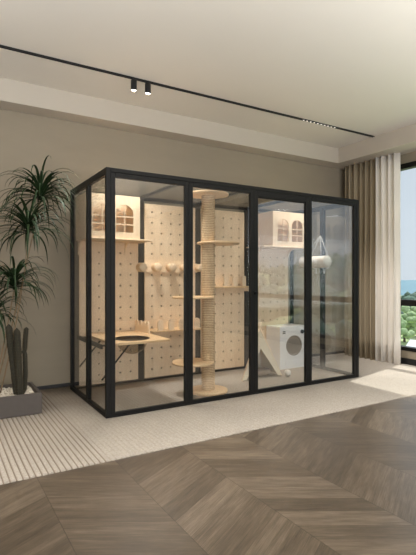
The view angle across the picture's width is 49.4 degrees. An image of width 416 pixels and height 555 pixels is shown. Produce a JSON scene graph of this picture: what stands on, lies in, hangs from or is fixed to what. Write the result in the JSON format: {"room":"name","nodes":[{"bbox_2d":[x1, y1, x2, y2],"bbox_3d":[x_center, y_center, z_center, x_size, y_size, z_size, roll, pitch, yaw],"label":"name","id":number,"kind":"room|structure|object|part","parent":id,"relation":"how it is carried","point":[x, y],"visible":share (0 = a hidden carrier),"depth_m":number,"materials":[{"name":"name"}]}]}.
{"room":"living room","nodes":[
{"label":"living room","id":0,"kind":"room"},
{"bbox_2d":[0,109,344,386],"bbox_3d":[-1.591,-0.386,5.090,9.336,3.172,0.200,0,0,-31],"label":"wall","id":1,"kind":"structure","parent":0,"point":[26,140],"depth_m":5.09,"materials":[{"name":"beige paint"}]},
{"bbox_2d":[37,350,344,389],"bbox_3d":[-1.584,1.177,4.971,8.824,0.045,0.012,0,0,-31],"label":"baseboard","id":2,"kind":"structure","parent":1,"relation":"attached to","point":[343,351],"depth_m":4.97,"materials":[{"name":"black"}]},
{"bbox_2d":[0,77,415,169],"bbox_3d":[0.919,-1.857,0.835,8.836,0.231,9.680,0,0,-31],"label":"crown molding","id":3,"kind":"structure","parent":1,"relation":"attached to","point":[13,89],"depth_m":5.51,"materials":[{"name":"paint"}]},
{"bbox_2d":[0,395,415,554],"bbox_3d":[0.962,1.300,0.861,9.336,0.200,10.080,0,0,-31],"label":"floor","id":4,"kind":"structure","parent":0,"point":[343,482],"depth_m":2.50,"materials":[{"name":"brown wood"}]},
{"bbox_2d":[0,353,415,484],"bbox_3d":[-0.512,1.194,4.325,7.592,0.012,2.197,0,0,-31],"label":"rug","id":5,"kind":"object","parent":4,"relation":"on","point":[69,433],"visible":0.73,"depth_m":3.98,"materials":[{"name":"carpet"}]},
{"bbox_2d":[0,382,41,418],"bbox_3d":[-2.064,1.096,3.910,1.106,0.180,0.499,0,0,-31],"label":"planter","id":6,"kind":"object","parent":5,"relation":"on","point":[31,403],"visible":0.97,"depth_m":3.90,"materials":[{"name":"grey concrete"}]},
{"bbox_2d":[0,386,33,396],"bbox_3d":[-2.066,1.058,3.913,1.048,0.084,0.444,0,0,-31],"label":"pebble bed","id":7,"kind":"object","parent":6,"relation":"in","point":[5,391],"visible":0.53,"depth_m":4.10,"materials":[{"name":"white gravel"}]},
{"bbox_2d":[5,324,28,394],"bbox_3d":[-1.683,0.730,3.993,0.205,0.660,0.126,0,0,-31],"label":"cactus","id":8,"kind":"object","parent":7,"relation":"on","point":[19,378],"visible":0.98,"depth_m":3.97,"materials":[{"name":"green plant"}]},
{"bbox_3d":[-1.630,0.542,4.039,0.052,0.215,0.042,0,0,-31],"label":"arm","id":9,"kind":"part","parent":8,"relation":"part of"},
{"bbox_3d":[-1.647,0.843,4.029,0.078,0.415,0.042,0,0,-31],"label":"arm","id":10,"kind":"part","parent":8,"relation":"part of"},
{"bbox_2d":[0,155,80,392],"bbox_3d":[-1.764,-0.038,4.151,1.130,2.140,0.983,0,0,-31],"label":"dracaena","id":11,"kind":"object","parent":7,"relation":"on","point":[13,274],"visible":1,"depth_m":4.19,"materials":[{"name":"green plant"}]},
{"bbox_3d":[-1.855,0.563,4.096,0.024,0.938,0.212,0,0,35],"label":"stem","id":12,"kind":"part","parent":11,"relation":"part of","materials":[{"name":"plant"}]},
{"bbox_3d":[-1.770,0.303,4.133,0.253,1.457,0.042,0,0,-31],"label":"stem","id":13,"kind":"part","parent":11,"relation":"part of","materials":[{"name":"plant"}]},
{"bbox_3d":[-1.760,0.138,4.194,0.413,1.788,0.075,0,0,-31],"label":"stem","id":14,"kind":"part","parent":11,"relation":"part of","materials":[{"name":"plant"}]},
{"bbox_2d":[172,190,239,396],"bbox_3d":[-0.020,0.150,4.741,0.765,2.080,0.480,0,0,-31],"label":"cat tree","id":15,"kind":"object","parent":5,"relation":"on","point":[207,388],"visible":0.98,"depth_m":4.68,"materials":[{"name":"beige fabric"}]},
{"bbox_3d":[0.002,-0.879,4.749,0.430,0.022,0.430,0,0,-31],"label":"plate","id":16,"kind":"part","parent":15,"relation":"part of","materials":[{"name":"brown wood"}]},
{"bbox_2d":[70,167,358,418],"bbox_3d":[0.179,0.122,5.136,3.132,2.136,1.228,0,0,-31],"label":"enclosure","id":17,"kind":"object","parent":5,"relation":"on","point":[251,212],"visible":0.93,"depth_m":4.67,"materials":[{"name":"black metal"}]},
{"bbox_3d":[-1.452,0.122,4.846,0.039,2.136,0.039,0,0,-31],"label":"corner post","id":18,"kind":"part","parent":17,"relation":"part of","materials":[{"name":"black metal"}]},
{"bbox_3d":[-1.143,0.134,4.335,0.039,2.043,0.064,0,0,-31],"label":"post","id":19,"kind":"part","parent":17,"relation":"part of","materials":[{"name":"black metal"}]},
{"bbox_3d":[-0.855,0.122,3.857,0.039,2.136,0.039,0,0,-31],"label":"corner post","id":20,"kind":"part","parent":17,"relation":"part of","materials":[{"name":"black metal"}]},
{"bbox_2d":[79,241,137,385],"bbox_3d":[-1.093,0.143,5.020,0.672,2.023,0.016,0,0,-31],"label":"pegboard","id":21,"kind":"object","parent":17,"relation":"attached to","point":[125,269],"visible":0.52,"depth_m":5.05,"materials":[{"name":"brown wood"}]},
{"bbox_2d":[76,192,152,255],"bbox_3d":[-0.998,-0.555,4.843,0.725,0.613,0.384,0,0,-31],"label":"house","id":22,"kind":"object","parent":21,"relation":"attached to","point":[127,208],"visible":0.8,"depth_m":4.77,"materials":[{"name":"brown wood"}]},
{"bbox_2d":[76,237,152,243],"bbox_3d":[-0.998,-0.407,4.843,0.725,0.016,0.384,0,0,-31],"label":"shelf","id":23,"kind":"object","parent":22,"relation":"attached to","point":[126,240],"depth_m":4.76,"materials":[{"name":"brown wood"}]},
{"bbox_2d":[77,320,170,380],"bbox_3d":[-0.876,0.698,4.594,0.684,0.464,0.902,0,0,-31],"label":"folding table","id":24,"kind":"object","parent":17,"relation":"attached to","point":[141,328],"visible":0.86,"depth_m":4.63,"materials":[{"name":"brown wood"}]},
{"bbox_3d":[-1.110,0.620,4.463,0.148,0.040,0.810,0,0,-31],"label":"wall rail","id":25,"kind":"part","parent":24,"relation":"part of","materials":[{"name":"beige wood"}]},
{"bbox_2d":[115,336,149,353],"bbox_3d":[-0.745,0.661,4.438,0.344,0.158,0.344,0,0,-31],"label":"bowl","id":26,"kind":"object","parent":24,"relation":"in","point":[122,338],"visible":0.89,"depth_m":4.44,"materials":[{"name":"black plastic"}]},
{"bbox_3d":[-0.723,0.528,4.984,0.016,0.124,0.392,0,0,-31],"label":"scalloped rail","id":27,"kind":"part","parent":24,"relation":"part of","materials":[{"name":"brown wood"}]},
{"bbox_3d":[-0.789,0.135,5.244,0.084,2.086,0.035,0,0,-31],"label":"post","id":28,"kind":"part","parent":17,"relation":"part of","materials":[{"name":"grey metal"}]},
{"bbox_3d":[-0.512,0.136,4.064,0.759,2.085,0.034,0,0,-31],"label":"panel","id":29,"kind":"part","parent":17,"relation":"part of","materials":[{"name":"clear glass"}]},
{"bbox_2d":[144,203,194,377],"bbox_3d":[-0.449,0.143,5.409,0.672,2.023,0.016,0,0,-31],"label":"pegboard","id":30,"kind":"object","parent":17,"relation":"attached to","point":[156,280],"visible":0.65,"depth_m":5.36,"materials":[{"name":"brown wood"}]},
{"bbox_2d":[136,263,201,272],"bbox_3d":[-0.429,-0.127,5.337,0.854,0.110,0.126,0,0,-31],"label":"bar","id":31,"kind":"object","parent":30,"relation":"attached to","point":[140,267],"visible":0.77,"depth_m":5.28,"materials":[{"name":"brown wood"}]},
{"bbox_2d":[150,318,200,334],"bbox_3d":[-0.396,0.558,5.282,0.640,0.193,0.254,0,0,-31],"label":"shelf","id":32,"kind":"object","parent":30,"relation":"attached to","point":[171,329],"visible":0.77,"depth_m":5.19,"materials":[{"name":"brown wood"}]},
{"bbox_3d":[-0.141,0.135,5.635,0.084,2.086,0.035,0,0,-31],"label":"post","id":33,"kind":"part","parent":17,"relation":"part of","materials":[{"name":"grey metal"}]},
{"bbox_3d":[0.139,0.136,4.456,0.755,2.085,0.034,0,0,-31],"label":"panel","id":34,"kind":"part","parent":17,"relation":"part of","materials":[{"name":"clear glass"}]},
{"bbox_2d":[201,210,243,369],"bbox_3d":[0.192,0.143,5.796,0.656,2.023,0.016,0,0,-31],"label":"pegboard","id":35,"kind":"object","parent":17,"relation":"attached to","point":[227,223],"visible":0.73,"depth_m":5.84,"materials":[{"name":"brown wood"}]},
{"bbox_2d":[215,276,261,291],"bbox_3d":[0.340,0.067,5.785,0.760,0.203,0.154,0,0,-31],"label":"shelf","id":36,"kind":"object","parent":35,"relation":"attached to","point":[225,287],"visible":0.68,"depth_m":5.74,"materials":[{"name":"brown wood"}]},
{"bbox_3d":[0.519,0.135,6.034,0.084,2.086,0.035,0,0,-31],"label":"post","id":37,"kind":"part","parent":17,"relation":"part of","materials":[{"name":"grey metal"}]},
{"bbox_2d":[258,249,287,338],"bbox_3d":[0.847,0.143,6.191,0.644,2.023,0.016,0,0,-31],"label":"pegboard","id":38,"kind":"object","parent":17,"relation":"attached to","point":[272,261],"visible":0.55,"depth_m":6.21,"materials":[{"name":"brown wood"}]},
{"bbox_2d":[246,211,303,260],"bbox_3d":[0.920,-0.555,6.006,0.742,0.613,0.374,0,0,-31],"label":"house","id":39,"kind":"object","parent":38,"relation":"attached to","point":[279,230],"visible":0.86,"depth_m":5.92,"materials":[{"name":"brown wood"}]},
{"bbox_2d":[246,245,303,249],"bbox_3d":[0.920,-0.407,6.006,0.742,0.016,0.374,0,0,-31],"label":"shelf","id":40,"kind":"object","parent":39,"relation":"attached to","point":[280,247],"depth_m":5.93,"materials":[{"name":"brown wood"}]},
{"bbox_3d":[0.790,0.136,4.850,0.762,2.085,0.034,0,0,-31],"label":"glass door","id":41,"kind":"part","parent":17,"relation":"part of","materials":[{"name":"clear glass"}]},
{"bbox_3d":[1.196,0.122,6.444,0.039,2.136,0.039,0,0,-31],"label":"corner post","id":42,"kind":"part","parent":17,"relation":"part of","materials":[{"name":"black metal"}]},
{"bbox_2d":[298,234,331,273],"bbox_3d":[1.401,-0.320,5.888,0.177,0.519,0.466,0,0,-31],"label":"tunnel","id":43,"kind":"object","parent":17,"relation":"hanging from","point":[317,261],"visible":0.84,"depth_m":5.76,"materials":[{"name":"white fabric"}]},
{"bbox_3d":[1.505,0.134,5.933,0.039,2.043,0.064,0,0,-31],"label":"post","id":44,"kind":"part","parent":17,"relation":"part of","materials":[{"name":"black metal"}]},
{"bbox_3d":[1.447,0.136,5.246,0.766,2.085,0.034,0,0,-31],"label":"panel","id":45,"kind":"part","parent":17,"relation":"part of","materials":[{"name":"clear glass"}]},
{"bbox_3d":[1.793,0.122,5.455,0.039,2.136,0.039,0,0,-31],"label":"corner post","id":46,"kind":"part","parent":17,"relation":"part of","materials":[{"name":"black metal"}]},
{"bbox_2d":[242,322,281,381],"bbox_3d":[0.551,0.860,5.518,0.615,0.660,0.396,0,0,-31],"label":"tent","id":47,"kind":"object","parent":5,"relation":"on","point":[266,359],"visible":0.73,"depth_m":5.49,"materials":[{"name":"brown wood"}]},
{"bbox_3d":[0.645,0.894,5.648,0.280,0.570,0.250,0,0,-31],"label":"panel","id":48,"kind":"part","parent":47,"relation":"part of","materials":[{"name":"beige fabric"}]},
{"bbox_3d":[0.701,0.894,5.610,0.252,0.570,0.368,0,0,-31],"label":"panel","id":49,"kind":"part","parent":47,"relation":"part of","materials":[{"name":"beige fabric"}]},
{"bbox_2d":[258,367,270,375],"bbox_3d":[0.622,1.145,5.550,0.300,0.090,0.200,0,0,-31],"label":"cushion","id":50,"kind":"object","parent":5,"relation":"on","point":[262,371],"visible":0.54,"depth_m":5.49,"materials":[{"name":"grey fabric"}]},
{"bbox_2d":[266,323,303,369],"bbox_3d":[1.061,0.912,6.114,0.450,0.556,0.304,0,0,-31],"label":"box","id":51,"kind":"object","parent":5,"relation":"on","point":[285,342],"visible":0.88,"depth_m":5.98,"materials":[{"name":"white plastic"}]},
{"bbox_2d":[284,370,290,375],"bbox_3d":[0.968,1.149,5.488,0.080,0.081,0.081,0,0,-31],"label":"ball","id":52,"kind":"object","parent":5,"relation":"on","point":[287,372],"visible":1,"depth_m":5.46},
{"bbox_2d":[0,0,415,147],"bbox_3d":[0.962,-2.072,0.861,9.336,0.200,10.080,0,0,-31],"label":"ceiling","id":53,"kind":"structure","parent":0,"point":[346,64],"depth_m":4.02,"materials":[{"name":"paint"}]},
{"bbox_2d":[0,45,374,136],"bbox_3d":[-0.445,-1.965,4.617,6.410,0.014,0.030,0,0,-31],"label":"track","id":54,"kind":"object","parent":53,"relation":"attached to","point":[1,46],"visible":1,"depth_m":4.60,"materials":[{"name":"black metal"}]},
{"bbox_2d":[131,79,136,91],"bbox_3d":[-0.730,-1.896,4.445,0.060,0.102,0.060,0,0,-31],"label":"spotlight","id":55,"kind":"object","parent":54,"relation":"attached to","point":[133,81],"visible":1,"depth_m":4.42,"materials":[{"name":"black plastic"}]},
{"bbox_2d":[145,83,150,94],"bbox_3d":[-0.601,-1.896,4.523,0.060,0.102,0.060,0,0,-31],"label":"spotlight","id":56,"kind":"object","parent":54,"relation":"attached to","point":[147,85],"visible":1,"depth_m":4.50,"materials":[{"name":"black plastic"}]},
{"bbox_2d":[401,151,415,359],"bbox_3d":[4.787,-0.386,3.169,0.200,3.172,9.680,0,0,-31],"label":"wall","id":57,"kind":"structure","parent":0,"point":[409,157],"depth_m":6.29,"materials":[{"name":"beige paint"}]},
{"bbox_2d":[345,159,375,359],"bbox_3d":[2.301,-0.276,6.837,0.189,2.927,0.592,0,0,-31],"label":"curtain","id":58,"kind":"object","parent":57,"relation":"hanging from","point":[360,179],"visible":0.81,"depth_m":6.78,"materials":[{"name":"beige fabric"}]},
{"bbox_2d":[344,348,415,365],"bbox_3d":[4.696,1.157,3.114,0.012,0.085,9.680,0,0,-31],"label":"baseboard","id":59,"kind":"structure","parent":57,"relation":"attached to","point":[407,361],"depth_m":6.27,"materials":[{"name":"black"}]},
{"bbox_2d":[375,153,400,363],"bbox_3d":[2.534,-0.276,6.403,0.139,2.927,0.387,0,0,-31],"label":"curtain","id":60,"kind":"object","parent":57,"relation":"hanging from","point":[388,263],"visible":1,"depth_m":6.41,"materials":[{"name":"beige fabric"}]},
{"bbox_2d":[400,161,415,351],"bbox_3d":[3.753,-0.300,4.776,0.110,2.620,5.400,0,0,-31],"label":"window","id":61,"kind":"structure","parent":57,"relation":"in","point":[410,165],"depth_m":6.29,"materials":[{"name":"black metal"}]},
{"label":"outside","id":62,"kind":"structure","parent":0,"visible":0},
{"bbox_2d":[401,335,415,345],"bbox_3d":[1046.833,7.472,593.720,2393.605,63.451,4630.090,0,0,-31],"label":"ground","id":63,"kind":"structure","parent":62,"point":[414,337],"depth_m":266.96,"materials":[{"name":"green plant"}]},
{"bbox_2d":[401,317,414,338],"bbox_3d":[100.028,28.439,242.443,16.472,18.213,16.204,0,0,-31],"label":"tree","id":64,"kind":"object","parent":63,"relation":"on","point":[406,334],"visible":0.19,"depth_m":238.23,"materials":[{"name":"green plant"}]},
{"bbox_2d":[401,291,415,313],"bbox_3d":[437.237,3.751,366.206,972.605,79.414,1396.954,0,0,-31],"label":"forest","id":65,"kind":"object","parent":63,"relation":"on","point":[407,295],"visible":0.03,"depth_m":607.82,"materials":[{"name":"green plant"}]},
{"bbox_2d":[401,311,415,341],"bbox_3d":[113.559,28.200,261.639,16.676,18.124,16.924,0,0,-31],"label":"tree","id":66,"kind":"object","parent":63,"relation":"on","point":[410,317],"visible":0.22,"depth_m":257.27,"materials":[{"name":"green plant"}]},
{"bbox_2d":[401,306,415,312],"bbox_3d":[132.471,26.707,282.374,17.730,20.340,17.757,0,0,-31],"label":"tree","id":67,"kind":"object","parent":63,"relation":"on","point":[405,309],"visible":0.24,"depth_m":282.94,"materials":[{"name":"green plant"}]},
{"bbox_2d":[406,339,415,346],"bbox_3d":[100.929,33.590,215.540,8.000,7.800,10.000,0,0,-31],"label":"house","id":68,"kind":"structure","parent":63,"relation":"on","point":[412,343],"depth_m":217.09,"materials":[{"name":"white"}]},
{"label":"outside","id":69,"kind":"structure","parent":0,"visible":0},
{"bbox_2d":[401,280,415,295],"bbox_3d":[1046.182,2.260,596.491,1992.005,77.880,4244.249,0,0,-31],"label":"sea","id":70,"kind":"structure","parent":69,"point":[406,285],"depth_m":1210.85,"materials":[{"name":"blue"}]}
]}

